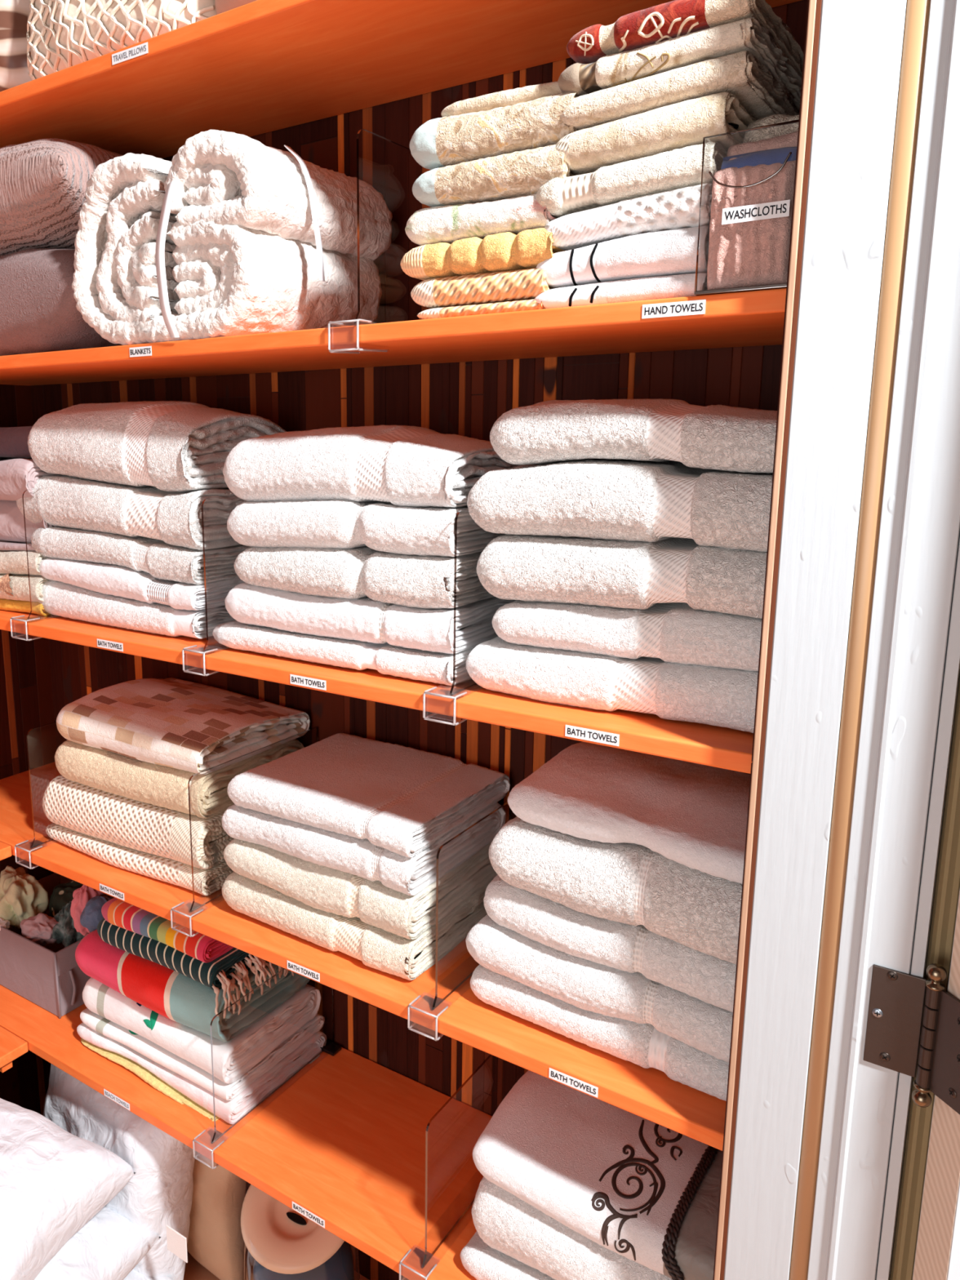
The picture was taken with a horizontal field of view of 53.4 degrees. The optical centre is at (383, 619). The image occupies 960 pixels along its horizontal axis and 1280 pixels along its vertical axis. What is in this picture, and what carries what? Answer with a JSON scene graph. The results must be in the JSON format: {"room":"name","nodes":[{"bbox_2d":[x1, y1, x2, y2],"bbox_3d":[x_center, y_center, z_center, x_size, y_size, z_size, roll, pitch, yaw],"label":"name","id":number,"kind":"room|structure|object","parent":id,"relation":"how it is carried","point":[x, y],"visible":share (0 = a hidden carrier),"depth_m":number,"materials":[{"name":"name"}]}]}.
{"room":"linen closet","nodes":[
{"label":"linen closet","id":0,"kind":"room"},
{"bbox_2d":[0,384,56,1115],"bbox_3d":[-1.160,-0.203,1.236,0.022,2.900,1.606,7,13,35],"label":"wall","id":1,"kind":"structure","parent":0,"point":[26,699],"depth_m":1.92,"materials":[{"name":"brown wood"}]},
{"bbox_2d":[0,1026,28,1072],"bbox_3d":[-1.102,0.839,1.238,0.298,0.039,1.248,7,13,35],"label":"shelf board","id":2,"kind":"object","parent":1,"relation":"attached to","point":[12,1046],"visible":1,"depth_m":1.64,"materials":[{"name":"brown wood"}]},
{"bbox_2d":[183,1246,368,1279],"bbox_3d":[-0.035,1.484,0.209,3.385,0.030,2.525,7,13,35],"label":"floor","id":3,"kind":"structure","parent":0,"point":[193,1270],"depth_m":1.71,"materials":[{"name":"brown wood"}]},
{"bbox_2d":[43,1063,195,1279],"bbox_3d":[-0.447,0.970,1.661,0.485,0.434,0.183,9,15,41],"label":"bed pillow","id":4,"kind":"object","parent":3,"relation":"on","point":[157,1198],"visible":0.34,"depth_m":1.57,"materials":[{"name":"white fabric"}]},
{"bbox_2d":[123,1269,173,1279],"bbox_3d":[-0.640,1.115,1.504,0.498,0.164,0.360,3,12,18],"label":"bed pillow","id":5,"kind":"object","parent":3,"relation":"on","point":[133,1275],"visible":0.07,"depth_m":1.57,"materials":[{"name":"white fabric"}]},
{"bbox_2d":[34,1206,161,1279],"bbox_3d":[-0.654,0.996,1.478,0.490,0.190,0.340,3,12,18],"label":"bed pillow","id":6,"kind":"object","parent":5,"relation":"on","point":[109,1246],"visible":0.35,"depth_m":1.49,"materials":[{"name":"white fabric"}]},
{"bbox_2d":[0,1097,135,1279],"bbox_3d":[-0.691,0.866,1.454,0.492,0.213,0.340,4,12,21],"label":"bed pillow","id":7,"kind":"object","parent":6,"relation":"on","point":[54,1180],"visible":1,"depth_m":1.43,"materials":[{"name":"white fabric"}]},
{"bbox_2d":[186,1151,246,1279],"bbox_3d":[-0.386,0.968,1.746,0.399,0.408,0.116,9,14,38],"label":"bed pillow","id":8,"kind":"object","parent":3,"relation":"on","point":[215,1241],"visible":0.22,"depth_m":1.65,"materials":[{"name":"beige fabric"}]},
{"bbox_2d":[240,1184,359,1279],"bbox_3d":[-0.135,1.043,1.550,0.199,0.252,0.196,7,13,35],"label":"humidifier","id":9,"kind":"object","parent":3,"relation":"on","point":[283,1243],"visible":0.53,"depth_m":1.50,"materials":[{"name":"beige plastic"}]},
{"bbox_2d":[30,0,808,1279],"bbox_3d":[-0.088,-0.252,1.468,1.501,2.900,0.022,7,13,35],"label":"wall","id":10,"kind":"structure","parent":0,"point":[463,398],"depth_m":1.38,"materials":[{"name":"brown wood"}]},
{"bbox_2d":[0,984,492,1279],"bbox_3d":[-0.176,0.770,1.528,1.468,0.019,0.302,7,13,35],"label":"shelf board","id":11,"kind":"object","parent":10,"relation":"attached to","point":[342,1140],"visible":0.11,"depth_m":1.42,"materials":[{"name":"brown wood"}]},
{"bbox_2d":[0,872,115,1018],"bbox_3d":[-0.636,0.631,1.864,0.286,0.128,0.215,7,13,35],"label":"fabric bin","id":12,"kind":"object","parent":11,"relation":"on","point":[50,976],"visible":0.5,"depth_m":1.75,"materials":[{"name":"grey fabric"}]},
{"bbox_2d":[0,865,48,928],"bbox_3d":[-0.711,0.542,1.849,0.095,0.118,0.106,7,13,35],"label":"folded cloth","id":13,"kind":"object","parent":12,"relation":"in","point":[22,897],"visible":0.87,"depth_m":1.82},
{"bbox_2d":[20,912,58,946],"bbox_3d":[-0.640,0.584,1.781,0.078,0.064,0.070,7,13,35],"label":"folded cloth","id":14,"kind":"object","parent":12,"relation":"in","point":[38,928],"visible":0.91,"depth_m":1.76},
{"bbox_2d":[48,880,83,917],"bbox_3d":[-0.605,0.577,1.864,0.129,0.123,0.082,7,13,35],"label":"folded cloth","id":15,"kind":"object","parent":12,"relation":"in","point":[62,894],"visible":0.35,"depth_m":1.84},
{"bbox_2d":[52,901,88,947],"bbox_3d":[-0.579,0.577,1.784,0.091,0.092,0.096,-6,13,-29],"label":"scrunchie","id":16,"kind":"object","parent":12,"relation":"in","point":[64,931],"visible":0.39,"depth_m":1.75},
{"bbox_2d":[70,884,105,935],"bbox_3d":[-0.527,0.519,1.700,0.059,0.098,0.058,0,11,-1],"label":"folded cloth","id":17,"kind":"object","parent":12,"relation":"in","point":[82,895],"visible":0.42,"depth_m":1.68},
{"bbox_2d":[80,1038,220,1121],"bbox_3d":[-0.331,0.734,1.644,0.345,0.016,0.244,7,13,35],"label":"towel","id":18,"kind":"object","parent":11,"relation":"on","point":[144,1073],"visible":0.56,"depth_m":1.54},
{"bbox_2d":[76,1022,326,1124],"bbox_3d":[-0.320,0.721,1.641,0.383,0.040,0.240,7,13,35],"label":"towel","id":19,"kind":"object","parent":18,"relation":"on","point":[232,1111],"visible":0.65,"depth_m":1.53,"materials":[{"name":"white fabric"}]},
{"bbox_2d":[80,1008,324,1101],"bbox_3d":[-0.321,0.692,1.640,0.378,0.031,0.240,7,13,35],"label":"towel","id":20,"kind":"object","parent":19,"relation":"on","point":[99,1024],"visible":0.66,"depth_m":1.54,"materials":[{"name":"white fabric"}]},
{"bbox_2d":[82,977,320,1084],"bbox_3d":[-0.319,0.650,1.632,0.372,0.072,0.244,7,13,35],"label":"towel","id":21,"kind":"object","parent":20,"relation":"on","point":[234,1058],"visible":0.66,"depth_m":1.52,"materials":[{"name":"white fabric"}]},
{"bbox_2d":[75,928,310,1041],"bbox_3d":[-0.324,0.580,1.616,0.356,0.094,0.236,7,13,35],"label":"towel","id":22,"kind":"object","parent":21,"relation":"on","point":[168,993],"visible":0.51,"depth_m":1.51,"materials":[{"name":"fabric"}]},
{"bbox_2d":[80,893,112,932],"bbox_3d":[-0.500,0.520,1.666,0.059,0.069,0.069,7,13,35],"label":"folded cloth","id":23,"kind":"object","parent":22,"relation":"on","point":[91,915],"visible":0.59,"depth_m":1.64,"materials":[{"name":"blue fabric"}]},
{"bbox_2d":[97,918,293,1018],"bbox_3d":[-0.295,0.534,1.589,0.325,0.095,0.247,7,13,35],"label":"towel","id":24,"kind":"object","parent":22,"relation":"on","point":[218,974],"visible":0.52,"depth_m":1.47,"materials":[{"name":"black fabric"}]},
{"bbox_2d":[101,897,234,962],"bbox_3d":[-0.302,0.474,1.582,0.252,0.047,0.238,7,13,35],"label":"towel","id":25,"kind":"object","parent":24,"relation":"on","point":[118,913],"visible":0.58,"depth_m":1.48,"materials":[{"name":"fabric"}]},
{"bbox_2d":[417,1054,492,1270],"bbox_3d":[0.124,0.714,1.296,0.042,0.230,0.306,7,13,35],"label":"divider","id":26,"kind":"object","parent":11,"relation":"on","point":[424,1264],"visible":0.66,"depth_m":1.20,"materials":[{"name":"clear plastic"}]},
{"bbox_2d":[460,1231,555,1279],"bbox_3d":[0.294,0.796,1.197,0.328,0.055,0.254,7,13,35],"label":"bath towel","id":27,"kind":"object","parent":11,"relation":"on","point":[482,1261],"visible":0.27,"depth_m":1.17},
{"bbox_2d":[471,1176,672,1279],"bbox_3d":[0.297,0.734,1.183,0.316,0.104,0.250,7,13,35],"label":"bath towel","id":28,"kind":"object","parent":27,"relation":"on","point":[511,1226],"visible":0.35,"depth_m":1.11,"materials":[{"name":"fabric"}]},
{"bbox_2d":[472,1070,722,1279],"bbox_3d":[0.297,0.654,1.164,0.307,0.088,0.250,7,13,35],"label":"bath towel","id":29,"kind":"object","parent":28,"relation":"on","point":[642,1190],"visible":0.73,"depth_m":1.11,"materials":[{"name":"white fabric"}]},
{"bbox_2d":[0,761,726,1151],"bbox_3d":[-0.177,0.410,1.458,1.468,0.019,0.302,7,13,35],"label":"shelf board","id":30,"kind":"object","parent":10,"relation":"attached to","point":[649,1094],"visible":0.2,"depth_m":1.18,"materials":[{"name":"brown wood"}]},
{"bbox_2d":[45,822,233,895],"bbox_3d":[-0.355,0.355,1.592,0.393,0.043,0.254,7,13,35],"label":"bath towel","id":31,"kind":"object","parent":30,"relation":"on","point":[206,882],"visible":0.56,"depth_m":1.46,"materials":[{"name":"beige fabric"}]},
{"bbox_2d":[42,774,234,869],"bbox_3d":[-0.355,0.303,1.576,0.388,0.096,0.248,7,13,35],"label":"bath towel","id":32,"kind":"object","parent":31,"relation":"on","point":[118,820],"visible":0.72,"depth_m":1.46,"materials":[{"name":"beige fabric"}]},
{"bbox_2d":[54,738,304,818],"bbox_3d":[-0.336,0.228,1.556,0.349,0.081,0.249,7,13,35],"label":"bath towel","id":33,"kind":"object","parent":32,"relation":"on","point":[162,786],"visible":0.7,"depth_m":1.44,"materials":[{"name":"beige fabric"}]},
{"bbox_2d":[56,677,310,774],"bbox_3d":[-0.331,0.162,1.543,0.346,0.075,0.253,7,13,35],"label":"bath towel","id":34,"kind":"object","parent":33,"relation":"on","point":[193,727],"visible":1,"depth_m":1.48,"materials":[{"name":"fabric"}]},
{"bbox_2d":[222,871,491,980],"bbox_3d":[-0.032,0.389,1.355,0.335,0.064,0.258,7,13,35],"label":"bath towel","id":35,"kind":"object","parent":30,"relation":"on","point":[378,948],"visible":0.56,"depth_m":1.24,"materials":[{"name":"beige fabric"}]},
{"bbox_2d":[223,838,497,939],"bbox_3d":[-0.028,0.334,1.341,0.324,0.074,0.254,7,13,35],"label":"bath towel","id":36,"kind":"object","parent":35,"relation":"on","point":[324,888],"visible":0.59,"depth_m":1.23,"materials":[{"name":"beige fabric"}]},
{"bbox_2d":[222,802,505,895],"bbox_3d":[-0.028,0.278,1.328,0.322,0.062,0.255,7,13,35],"label":"bath towel","id":37,"kind":"object","parent":36,"relation":"on","point":[362,858],"visible":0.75,"depth_m":1.22,"materials":[{"name":"white fabric"}]},
{"bbox_2d":[226,733,510,857],"bbox_3d":[-0.020,0.233,1.322,0.315,0.049,0.266,7,13,35],"label":"bath towel","id":38,"kind":"object","parent":37,"relation":"on","point":[403,800],"visible":1,"depth_m":1.27,"materials":[{"name":"white fabric"}]},
{"bbox_2d":[470,964,728,1101],"bbox_3d":[0.297,0.434,1.136,0.326,0.057,0.256,7,13,35],"label":"bath towel","id":39,"kind":"object","parent":30,"relation":"on","point":[642,1045],"visible":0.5,"depth_m":1.02,"materials":[{"name":"white fabric"}]},
{"bbox_2d":[465,914,733,1062],"bbox_3d":[0.294,0.385,1.124,0.329,0.069,0.254,7,13,35],"label":"bath towel","id":40,"kind":"object","parent":39,"relation":"on","point":[583,984],"visible":0.43,"depth_m":1.02,"materials":[{"name":"white fabric"}]},
{"bbox_2d":[483,875,736,1012],"bbox_3d":[0.301,0.332,1.112,0.313,0.071,0.249,7,13,35],"label":"bath towel","id":41,"kind":"object","parent":40,"relation":"on","point":[708,979],"visible":0.45,"depth_m":1.01,"materials":[{"name":"white fabric"}]},
{"bbox_2d":[488,816,742,964],"bbox_3d":[0.303,0.267,1.090,0.298,0.096,0.254,7,13,35],"label":"bath towel","id":42,"kind":"object","parent":41,"relation":"on","point":[633,884],"visible":0.49,"depth_m":0.98,"materials":[{"name":"white fabric"}]},
{"bbox_2d":[507,741,750,884],"bbox_3d":[0.315,0.200,1.079,0.282,0.060,0.250,7,13,35],"label":"bath towel","id":43,"kind":"object","parent":42,"relation":"on","point":[694,815],"visible":0.67,"depth_m":1.02,"materials":[{"name":"fabric"}]},
{"bbox_2d":[0,609,753,773],"bbox_3d":[-0.178,0.029,1.384,1.468,0.019,0.302,7,13,35],"label":"shelf board","id":44,"kind":"object","parent":10,"relation":"attached to","point":[725,748],"visible":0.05,"depth_m":1.06,"materials":[{"name":"brown wood"}]},
{"bbox_2d":[0,598,50,615],"bbox_3d":[-0.612,-0.046,1.668,0.320,0.026,0.209,7,13,35],"label":"bath towel","id":45,"kind":"object","parent":44,"relation":"on","point":[37,608],"visible":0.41,"depth_m":1.53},
{"bbox_2d":[0,573,49,602],"bbox_3d":[-0.607,-0.072,1.645,0.303,0.050,0.208,7,13,35],"label":"bath towel","id":46,"kind":"object","parent":45,"relation":"on","point":[13,587],"visible":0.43,"depth_m":1.51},
{"bbox_2d":[0,550,48,575],"bbox_3d":[-0.603,-0.114,1.644,0.298,0.052,0.207,7,13,35],"label":"bath towel","id":47,"kind":"object","parent":46,"relation":"on","point":[11,562],"visible":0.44,"depth_m":1.51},
{"bbox_2d":[0,540,35,551],"bbox_3d":[-0.602,-0.141,1.648,0.315,0.022,0.204,7,13,35],"label":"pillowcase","id":48,"kind":"object","parent":47,"relation":"on","point":[4,545],"visible":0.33,"depth_m":1.53,"materials":[{"name":"fabric"}]},
{"bbox_2d":[0,499,58,542],"bbox_3d":[-0.604,-0.180,1.646,0.335,0.088,0.221,7,13,35],"label":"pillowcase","id":49,"kind":"object","parent":48,"relation":"on","point":[11,519],"visible":0.26,"depth_m":1.53,"materials":[{"name":"fabric"}]},
{"bbox_2d":[0,457,62,501],"bbox_3d":[-0.605,-0.245,1.615,0.290,0.080,0.210,7,13,35],"label":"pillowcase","id":50,"kind":"object","parent":49,"relation":"on","point":[17,475],"visible":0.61,"depth_m":1.47,"materials":[{"name":"fabric"}]},
{"bbox_2d":[0,426,32,458],"bbox_3d":[-0.590,-0.305,1.629,0.363,0.064,0.204,7,13,35],"label":"pillowcase","id":51,"kind":"object","parent":50,"relation":"on","point":[13,440],"visible":0.27,"depth_m":1.52,"materials":[{"name":"fabric"}]},
{"bbox_2d":[40,579,235,639],"bbox_3d":[-0.341,-0.035,1.504,0.373,0.064,0.252,7,13,35],"label":"bath towel","id":52,"kind":"object","parent":44,"relation":"on","point":[62,599],"visible":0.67,"depth_m":1.39,"materials":[{"name":"white fabric"}]},
{"bbox_2d":[38,557,244,610],"bbox_3d":[-0.337,-0.072,1.493,0.362,0.055,0.251,7,13,35],"label":"bath towel","id":53,"kind":"object","parent":52,"relation":"on","point":[103,578],"visible":0.58,"depth_m":1.37,"materials":[{"name":"white fabric"}]},
{"bbox_2d":[31,526,251,585],"bbox_3d":[-0.341,-0.114,1.488,0.374,0.065,0.249,7,13,35],"label":"bath towel","id":54,"kind":"object","parent":53,"relation":"on","point":[162,560],"visible":0.66,"depth_m":1.36,"materials":[{"name":"white fabric"}]},
{"bbox_2d":[16,475,247,550],"bbox_3d":[-0.361,-0.181,1.490,0.423,0.102,0.249,7,13,35],"label":"bath towel","id":55,"kind":"object","parent":54,"relation":"on","point":[172,517],"visible":0.71,"depth_m":1.35,"materials":[{"name":"white fabric"}]},
{"bbox_2d":[27,400,286,492],"bbox_3d":[-0.341,-0.270,1.459,0.359,0.131,0.254,7,13,35],"label":"bath towel","id":56,"kind":"object","parent":55,"relation":"on","point":[166,446],"visible":0.96,"depth_m":1.34,"materials":[{"name":"white fabric"}]},
{"bbox_2d":[212,620,475,685],"bbox_3d":[-0.015,0.021,1.268,0.395,0.039,0.247,7,13,35],"label":"bath towel","id":57,"kind":"object","parent":44,"relation":"on","point":[386,658],"visible":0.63,"depth_m":1.15,"materials":[{"name":"white fabric"}]},
{"bbox_2d":[224,582,515,653],"bbox_3d":[0.000,-0.020,1.248,0.358,0.057,0.250,7,13,35],"label":"bath towel","id":58,"kind":"object","parent":57,"relation":"on","point":[365,619],"visible":0.66,"depth_m":1.13,"materials":[{"name":"white fabric"}]},
{"bbox_2d":[234,546,494,608],"bbox_3d":[0.006,-0.072,1.230,0.338,0.063,0.251,7,13,35],"label":"bath towel","id":59,"kind":"object","parent":58,"relation":"on","point":[427,582],"visible":0.68,"depth_m":1.12,"materials":[{"name":"fabric"}]},
{"bbox_2d":[226,499,506,556],"bbox_3d":[0.003,-0.128,1.225,0.347,0.067,0.255,7,13,35],"label":"bath towel","id":60,"kind":"object","parent":59,"relation":"on","point":[379,526],"visible":0.66,"depth_m":1.11,"materials":[{"name":"fabric"}]},
{"bbox_2d":[222,425,525,507],"bbox_3d":[0.000,-0.199,1.212,0.353,0.098,0.247,7,13,35],"label":"bath towel","id":61,"kind":"object","parent":60,"relation":"on","point":[400,465],"visible":0.9,"depth_m":1.11,"materials":[{"name":"white fabric"}]},
{"bbox_2d":[564,724,619,746],"bbox_3d":[0.206,0.115,0.935,0.056,0.012,0.001,7,13,35],"label":"label","id":62,"kind":"object","parent":44,"relation":"attached to","point":[577,732],"visible":1,"depth_m":0.94,"materials":[{"name":"white"}]},
{"bbox_2d":[466,636,758,733],"bbox_3d":[0.290,0.047,1.062,0.333,0.068,0.251,7,13,35],"label":"bath towel","id":63,"kind":"object","parent":44,"relation":"on","point":[717,696],"visible":0.52,"depth_m":0.96,"materials":[{"name":"white fabric"}]},
{"bbox_2d":[492,600,761,671],"bbox_3d":[0.301,-0.005,1.045,0.305,0.062,0.248,7,13,35],"label":"bath towel","id":64,"kind":"object","parent":63,"relation":"on","point":[679,633],"visible":0.52,"depth_m":0.94,"materials":[{"name":"white fabric"}]},
{"bbox_2d":[476,533,766,618],"bbox_3d":[0.292,-0.060,1.034,0.322,0.080,0.254,7,13,35],"label":"bath towel","id":65,"kind":"object","parent":64,"relation":"on","point":[614,573],"visible":0.59,"depth_m":0.93,"materials":[{"name":"white fabric"}]},
{"bbox_2d":[466,459,773,551],"bbox_3d":[0.288,-0.133,1.020,0.331,0.082,0.255,7,13,35],"label":"bath towel","id":66,"kind":"object","parent":65,"relation":"on","point":[621,500],"visible":0.74,"depth_m":0.92,"materials":[{"name":"white fabric"}]},
{"bbox_2d":[489,398,777,472],"bbox_3d":[0.299,-0.198,1.008,0.311,0.074,0.246,7,13,35],"label":"bath towel","id":67,"kind":"object","parent":66,"relation":"on","point":[712,437],"visible":0.77,"depth_m":0.91,"materials":[{"name":"white fabric"}]},
{"bbox_2d":[0,288,786,385],"bbox_3d":[-0.180,-0.363,1.308,1.468,0.019,0.302,7,13,35],"label":"shelf board","id":68,"kind":"object","parent":10,"relation":"attached to","point":[753,317],"visible":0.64,"depth_m":1.06,"materials":[{"name":"brown wood"}]},
{"bbox_2d":[0,248,122,355],"bbox_3d":[-0.526,-0.498,1.523,0.460,0.170,0.280,7,13,35],"label":"folded blanket","id":69,"kind":"object","parent":68,"relation":"on","point":[39,313],"visible":0.34,"depth_m":1.37,"materials":[{"name":"fabric"}]},
{"bbox_2d":[0,137,123,254],"bbox_3d":[-0.537,-0.645,1.496,0.500,0.157,0.300,7,13,35],"label":"folded blanket","id":70,"kind":"object","parent":69,"relation":"on","point":[43,181],"visible":0.44,"depth_m":1.31,"materials":[{"name":"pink fabric"}]},
{"bbox_2d":[71,129,392,345],"bbox_3d":[-0.204,-0.482,1.266,0.371,0.245,0.281,7,13,35],"label":"folded blanket","id":71,"kind":"object","parent":68,"relation":"on","point":[236,234],"visible":0.94,"depth_m":1.17,"materials":[{"name":"white fabric"}]},
{"bbox_2d":[417,298,545,319],"bbox_3d":[0.142,-0.329,1.030,0.163,0.017,0.181,7,13,35],"label":"hand towel","id":72,"kind":"object","parent":68,"relation":"on","point":[526,304],"visible":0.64,"depth_m":0.96,"materials":[{"name":"beige fabric"}]},
{"bbox_2d":[410,267,555,308],"bbox_3d":[0.140,-0.351,1.029,0.170,0.035,0.185,7,13,35],"label":"hand towel","id":73,"kind":"object","parent":72,"relation":"on","point":[527,283],"visible":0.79,"depth_m":0.95,"materials":[{"name":"beige fabric"}]},
{"bbox_2d":[400,227,564,280],"bbox_3d":[0.136,-0.380,1.018,0.184,0.036,0.182,7,13,35],"label":"hand towel","id":74,"kind":"object","parent":73,"relation":"on","point":[508,251],"visible":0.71,"depth_m":0.94,"materials":[{"name":"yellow fabric"}]},
{"bbox_2d":[404,193,557,245],"bbox_3d":[0.138,-0.418,1.018,0.178,0.041,0.182,7,13,35],"label":"hand towel","id":75,"kind":"object","parent":74,"relation":"on","point":[448,224],"visible":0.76,"depth_m":0.95,"materials":[{"name":"fabric"}]},
{"bbox_2d":[412,144,577,207],"bbox_3d":[0.149,-0.451,1.003,0.184,0.047,0.188,7,13,35],"label":"hand towel","id":76,"kind":"object","parent":75,"relation":"on","point":[516,174],"visible":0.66,"depth_m":0.93,"materials":[{"name":"fabric"}]},
{"bbox_2d":[409,92,578,169],"bbox_3d":[0.150,-0.494,0.993,0.194,0.051,0.184,7,13,35],"label":"hand towel","id":77,"kind":"object","parent":76,"relation":"on","point":[444,141],"visible":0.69,"depth_m":0.92,"materials":[{"name":"fabric"}]},
{"bbox_2d":[440,81,562,116],"bbox_3d":[0.168,-0.523,0.990,0.177,0.022,0.167,7,13,35],"label":"hand towel","id":78,"kind":"object","parent":77,"relation":"on","point":[510,97],"visible":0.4,"depth_m":0.93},
{"bbox_2d":[534,272,707,308],"bbox_3d":[0.261,-0.317,0.943,0.175,0.026,0.179,7,13,35],"label":"hand towel","id":79,"kind":"object","parent":68,"relation":"on","point":[681,285],"visible":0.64,"depth_m":0.87,"materials":[{"name":"white fabric"}]},
{"bbox_2d":[536,226,709,288],"bbox_3d":[0.259,-0.346,0.936,0.181,0.041,0.187,7,13,35],"label":"hand towel","id":80,"kind":"object","parent":79,"relation":"on","point":[672,251],"visible":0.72,"depth_m":0.85,"materials":[{"name":"white fabric"}]},
{"bbox_2d":[543,182,712,250],"bbox_3d":[0.265,-0.380,0.928,0.167,0.039,0.186,7,13,35],"label":"hand towel","id":81,"kind":"object","parent":80,"relation":"on","point":[677,208],"visible":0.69,"depth_m":0.85,"materials":[{"name":"white fabric"}]},
{"bbox_2d":[535,141,727,217],"bbox_3d":[0.262,-0.411,0.921,0.176,0.042,0.183,7,13,35],"label":"hand towel","id":82,"kind":"object","parent":81,"relation":"on","point":[677,168],"visible":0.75,"depth_m":0.84,"materials":[{"name":"beige fabric"}]},
{"bbox_2d":[555,92,757,174],"bbox_3d":[0.278,-0.449,0.916,0.173,0.045,0.208,7,13,35],"label":"hand towel","id":83,"kind":"object","parent":82,"relation":"on","point":[680,125],"visible":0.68,"depth_m":0.83,"materials":[{"name":"beige fabric"}]},
{"bbox_2d":[560,50,799,130],"bbox_3d":[0.291,-0.481,0.915,0.184,0.038,0.222,7,13,35],"label":"hand towel","id":84,"kind":"object","parent":83,"relation":"on","point":[741,74],"visible":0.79,"depth_m":0.82,"materials":[{"name":"fabric"}]},
{"bbox_2d":[557,17,801,111],"bbox_3d":[0.293,-0.509,0.909,0.184,0.033,0.222,7,13,35],"label":"hand towel","id":85,"kind":"object","parent":84,"relation":"on","point":[746,34],"visible":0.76,"depth_m":0.82,"materials":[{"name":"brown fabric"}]},
{"bbox_2d":[566,0,804,78],"bbox_3d":[0.293,-0.534,0.901,0.172,0.031,0.227,7,13,35],"label":"hand towel","id":86,"kind":"object","parent":85,"relation":"on","point":[660,23],"visible":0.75,"depth_m":0.82,"materials":[{"name":"red fabric"}]},
{"bbox_2d":[641,299,706,318],"bbox_3d":[0.253,-0.271,0.826,0.056,0.012,0.001,7,13,35],"label":"label","id":87,"kind":"object","parent":68,"relation":"attached to","point":[691,307],"visible":1,"depth_m":0.82,"materials":[{"name":"white"}]},
{"bbox_2d":[693,119,799,295],"bbox_3d":[0.348,-0.350,0.847,0.077,0.126,0.174,7,13,35],"label":"bin","id":88,"kind":"object","parent":68,"relation":"on","point":[778,286],"visible":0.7,"depth_m":0.79,"materials":[{"name":"clear plastic"}]},
{"bbox_2d":[706,160,795,289],"bbox_3d":[0.311,-0.330,0.796,0.069,0.100,0.040,7,13,35],"label":"washcloth","id":89,"kind":"object","parent":88,"relation":"in","point":[754,252],"visible":0.85,"depth_m":0.79,"materials":[{"name":"fabric"}]},
{"bbox_2d":[721,200,790,224],"bbox_3d":[0.304,-0.333,0.774,0.053,0.012,0.001,7,13,35],"label":"label","id":90,"kind":"object","parent":88,"relation":"attached to","point":[778,209],"visible":1,"depth_m":0.77,"materials":[{"name":"white"}]},
{"bbox_2d":[720,146,796,169],"bbox_3d":[0.319,-0.346,0.802,0.065,0.095,0.042,7,13,35],"label":"washcloth","id":91,"kind":"object","parent":88,"relation":"in","point":[768,157],"visible":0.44,"depth_m":0.78,"materials":[{"name":"blue fabric"}]},
{"bbox_2d":[726,130,798,160],"bbox_3d":[0.333,-0.359,0.824,0.069,0.112,0.063,7,13,35],"label":"washcloth","id":92,"kind":"object","parent":88,"relation":"in","point":[790,140],"visible":0.16,"depth_m":0.80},
{"bbox_2d":[742,114,799,142],"bbox_3d":[0.358,-0.379,0.851,0.066,0.139,0.087,7,13,31],"label":"washcloth","id":93,"kind":"object","parent":88,"relation":"in","point":[757,135],"visible":0.1,"depth_m":0.82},
{"bbox_2d":[0,0,801,158],"bbox_3d":[-0.181,-0.706,1.242,1.468,0.019,0.302,7,13,35],"label":"shelf board","id":94,"kind":"object","parent":10,"relation":"attached to","point":[258,67],"visible":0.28,"depth_m":1.17,"materials":[{"name":"brown wood"}]},
{"bbox_2d":[0,0,31,91],"bbox_3d":[-0.561,-0.835,1.392,0.243,0.180,0.131,5,12,23],"label":"throw pillow","id":95,"kind":"object","parent":94,"relation":"on","point":[14,70],"visible":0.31,"depth_m":1.32,"materials":[{"name":"fabric"}]},
{"bbox_2d":[26,0,217,79],"bbox_3d":[-0.327,-0.830,1.225,0.362,0.252,0.144,6,13,30],"label":"throw pillow","id":96,"kind":"object","parent":94,"relation":"on","point":[64,34],"visible":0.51,"depth_m":1.20,"materials":[{"name":"beige fabric"}]},
{"bbox_2d":[712,0,809,1279],"bbox_3d":[0.425,-0.145,0.907,0.022,2.900,0.324,7,13,35],"label":"wall","id":97,"kind":"structure","parent":0,"point":[808,0],"depth_m":0.80,"materials":[{"name":"brown wood"}]},
{"bbox_2d":[714,0,822,1279],"bbox_3d":[0.334,-0.123,0.793,0.006,2.900,0.032,7,13,35],"label":"trim","id":98,"kind":"structure","parent":97,"relation":"attached to","point":[812,3],"depth_m":0.80,"materials":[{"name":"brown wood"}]},
{"bbox_2d":[724,0,959,1279],"bbox_3d":[0.408,-0.118,0.768,0.137,2.900,0.084,7,13,35],"label":"trim","id":99,"kind":"structure","parent":97,"relation":"attached to","point":[913,672],"depth_m":0.76,"materials":[{"name":"white paint"}]},
{"bbox_2d":[789,0,930,1279],"bbox_3d":[0.386,-0.113,0.743,0.015,2.900,0.007,7,13,35],"label":"trim","id":100,"kind":"structure","parent":97,"relation":"attached to","point":[917,16],"depth_m":0.76,"materials":[{"name":"brown"}]},
{"bbox_2d":[862,891,959,1279],"bbox_3d":[0.799,-0.021,0.756,0.777,2.690,0.086,-2,11,-8],"label":"door","id":101,"kind":"structure","parent":97,"relation":"in","point":[937,1256],"depth_m":0.77,"materials":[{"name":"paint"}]},
{"bbox_2d":[889,677,959,1279],"bbox_3d":[0.512,-0.106,0.703,0.110,2.900,0.072,7,13,35],"label":"door","id":102,"kind":"structure","parent":97,"relation":"attached to","point":[947,889],"depth_m":0.78,"materials":[{"name":"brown wood"}]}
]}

